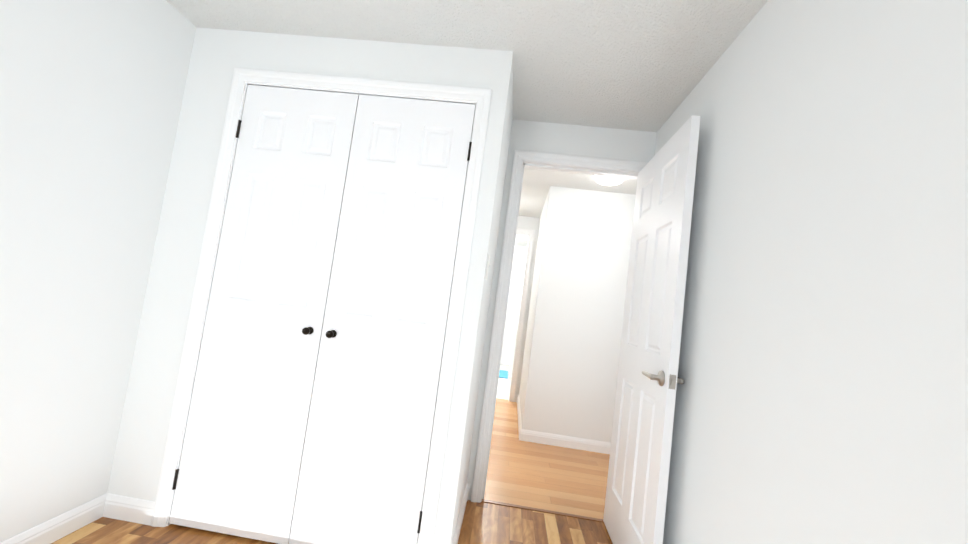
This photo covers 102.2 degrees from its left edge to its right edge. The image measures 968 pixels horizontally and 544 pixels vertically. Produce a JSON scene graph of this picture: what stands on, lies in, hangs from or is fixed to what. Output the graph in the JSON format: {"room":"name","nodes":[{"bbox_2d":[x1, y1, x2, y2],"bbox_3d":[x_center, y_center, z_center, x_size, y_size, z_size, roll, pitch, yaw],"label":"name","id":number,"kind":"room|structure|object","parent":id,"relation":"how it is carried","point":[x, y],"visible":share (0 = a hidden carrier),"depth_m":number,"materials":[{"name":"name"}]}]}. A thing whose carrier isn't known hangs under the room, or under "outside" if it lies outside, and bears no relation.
{"room":"bedroom","nodes":[
{"label":"bedroom","id":0,"kind":"room"},
{"bbox_2d":[0,0,195,542],"bbox_3d":[-1.705,-0.178,0.487,0.120,2.300,4.260,7,-4,5],"label":"wall","id":1,"kind":"structure","parent":0,"point":[91,94],"depth_m":1.50,"materials":[{"name":"white paint"}]},
{"bbox_2d":[0,493,113,543],"bbox_3d":[-1.800,0.894,0.071,0.015,0.092,3.360,7,-4,5],"label":"baseboard","id":2,"kind":"structure","parent":1,"relation":"attached to","point":[52,530],"depth_m":1.58,"materials":[{"name":"white paint"}]},
{"bbox_2d":[107,27,512,543],"bbox_3d":[-0.778,0.039,1.812,1.555,2.300,0.100,7,-4,5],"label":"wall","id":3,"kind":"structure","parent":0,"point":[218,56],"depth_m":1.80,"materials":[{"name":"white paint"}]},
{"bbox_2d":[169,85,358,543],"bbox_3d":[-0.990,0.137,1.765,0.558,2.022,0.081,7,-4,5],"label":"closet door","id":4,"kind":"structure","parent":3,"relation":"in","point":[237,472],"depth_m":1.77,"materials":[{"name":"white paint"}]},
{"bbox_2d":[151,68,491,543],"bbox_3d":[-0.706,0.145,1.789,1.238,2.105,0.118,7,-4,5],"label":"trim","id":5,"kind":"structure","parent":3,"relation":"attached to","point":[244,78],"depth_m":1.76,"materials":[{"name":"white paint"}]},
{"bbox_2d":[289,95,475,543],"bbox_3d":[-0.434,0.205,1.720,0.558,2.022,0.081,7,-4,5],"label":"closet door","id":6,"kind":"structure","parent":3,"relation":"in","point":[364,463],"depth_m":1.73,"materials":[{"name":"white paint"}]},
{"bbox_2d":[51,365,612,543],"bbox_3d":[0.290,1.444,2.816,4.088,0.060,9.440,7,-4,5],"label":"floor","id":7,"kind":"structure","parent":0,"point":[549,477],"depth_m":2.31,"materials":[{"name":"laminate"}]},
{"bbox_2d":[499,370,507,378],"bbox_3d":[0.023,1.647,6.464,0.750,0.012,0.650,7,-4,5],"label":"bath mat","id":8,"kind":"object","parent":7,"relation":"on","point":[503,373],"visible":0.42,"depth_m":6.38,"materials":[{"name":"blue"}]},
{"bbox_2d":[500,360,509,365],"bbox_3d":[0.269,1.709,7.416,2.400,0.092,0.015,7,-4,5],"label":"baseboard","id":9,"kind":"structure","parent":7,"relation":"on","point":[503,362],"depth_m":7.40,"materials":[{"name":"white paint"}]},
{"bbox_2d":[482,499,603,521],"bbox_3d":[0.348,1.376,2.248,0.730,0.004,0.028,7,-4,5],"label":"threshold","id":10,"kind":"object","parent":7,"relation":"on","point":[542,510],"depth_m":2.25,"materials":[{"name":"brown wood"}]},
{"bbox_2d":[166,0,767,246],"bbox_3d":[0.589,-0.896,2.991,4.088,0.130,9.440,7,-4,5],"label":"ceiling","id":11,"kind":"structure","parent":0,"point":[641,65],"depth_m":1.73,"materials":[{"name":"white paint"}]},
{"bbox_2d":[594,175,624,185],"bbox_3d":[1.008,-0.736,3.150,0.240,0.057,0.240,7,-4,5],"label":"hall ceiling light","id":12,"kind":"object","parent":11,"relation":"attached to","point":[607,181],"visible":0.81,"depth_m":3.11,"materials":[{"name":"white glass"}]},
{"bbox_2d":[453,68,512,535],"bbox_3d":[-0.035,0.154,2.082,0.100,2.300,0.560,7,-4,5],"label":"wall","id":13,"kind":"structure","parent":0,"point":[483,321],"depth_m":2.03,"materials":[{"name":"white paint"}]},
{"bbox_2d":[452,483,469,543],"bbox_3d":[-0.132,1.247,1.940,0.046,0.092,0.675,7,-4,5],"label":"baseboard","id":14,"kind":"structure","parent":13,"relation":"attached to","point":[466,494],"depth_m":1.97,"materials":[{"name":"white paint"}]},
{"bbox_2d":[485,254,490,279],"bbox_3d":[0.023,-0.020,1.816,0.016,0.115,0.070,7,-4,5],"label":"light switch","id":15,"kind":"object","parent":13,"relation":"attached to","point":[487,269],"visible":1,"depth_m":1.78,"materials":[{"name":"white plastic"}]},
{"bbox_2d":[501,216,539,401],"bbox_3d":[0.432,0.422,4.863,1.920,2.300,0.120,7,-4,5],"label":"wall","id":16,"kind":"structure","parent":0,"point":[525,222],"depth_m":4.81,"materials":[{"name":"white paint"}]},
{"bbox_2d":[509,228,534,401],"bbox_3d":[0.083,0.475,4.875,0.860,2.110,0.138,7,-4,5],"label":"door frame","id":17,"kind":"structure","parent":16,"relation":"attached to","point":[529,234],"depth_m":4.79,"materials":[{"name":"white paint"}]},
{"bbox_2d":[519,198,546,409],"bbox_3d":[0.574,0.391,4.197,0.120,2.300,1.190,7,-4,5],"label":"wall","id":18,"kind":"structure","parent":0,"point":[540,231],"depth_m":4.30,"materials":[{"name":"white paint"}]},
{"bbox_2d":[516,394,521,431],"bbox_3d":[0.356,1.469,4.062,0.030,0.092,1.310,7,-4,5],"label":"baseboard","id":19,"kind":"structure","parent":18,"relation":"attached to","point":[517,395],"depth_m":4.05,"materials":[{"name":"white paint"}]},
{"bbox_2d":[467,120,656,499],"bbox_3d":[-0.296,0.148,2.443,2.435,2.300,0.120,7,-4,5],"label":"wall","id":20,"kind":"structure","parent":0,"point":[596,142],"depth_m":2.39,"materials":[{"name":"white paint"}]},
{"bbox_2d":[471,150,647,502],"bbox_3d":[0.484,0.342,2.372,0.854,2.102,0.156,7,-4,5],"label":"door frame","id":21,"kind":"structure","parent":20,"relation":"attached to","point":[522,159],"depth_m":2.36,"materials":[{"name":"white paint"}]},
{"bbox_2d":[603,115,700,543],"bbox_3d":[0.787,0.376,1.920,0.138,2.022,0.740,7,-4,5],"label":"bedroom door","id":22,"kind":"structure","parent":21,"relation":"attached to","point":[648,379],"depth_m":1.79,"materials":[{"name":"white paint"}]},
{"bbox_2d":[520,186,635,442],"bbox_3d":[1.547,0.459,3.454,2.180,2.300,0.120,7,-4,5],"label":"wall","id":23,"kind":"structure","parent":0,"point":[569,375],"depth_m":3.45,"materials":[{"name":"white paint"}]},
{"bbox_2d":[519,427,610,453],"bbox_3d":[1.335,1.537,3.310,2.075,0.092,0.015,7,-4,5],"label":"baseboard","id":24,"kind":"structure","parent":23,"relation":"attached to","point":[565,441],"depth_m":3.36,"materials":[{"name":"white paint"}]},
{"bbox_2d":[655,0,967,543],"bbox_3d":[0.824,0.129,0.283,0.120,2.300,4.260,7,-4,5],"label":"wall","id":25,"kind":"structure","parent":0,"point":[822,394],"depth_m":0.94,"materials":[{"name":"white paint"}]},
{"bbox_3d":[0.712,-0.265,6.677,0.024,0.024,1.750,7,-4,5],"label":"rail","id":26,"kind":"object","parent":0,"visible":0},
{"bbox_2d":[509,253,525,377],"bbox_3d":[0.589,0.705,6.614,0.088,1.920,1.570,7,-4,5],"label":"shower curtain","id":27,"kind":"object","parent":26,"relation":"hanging from","point":[517,315],"visible":0.52,"depth_m":6.03,"materials":[{"name":"white fabric"}]}
]}

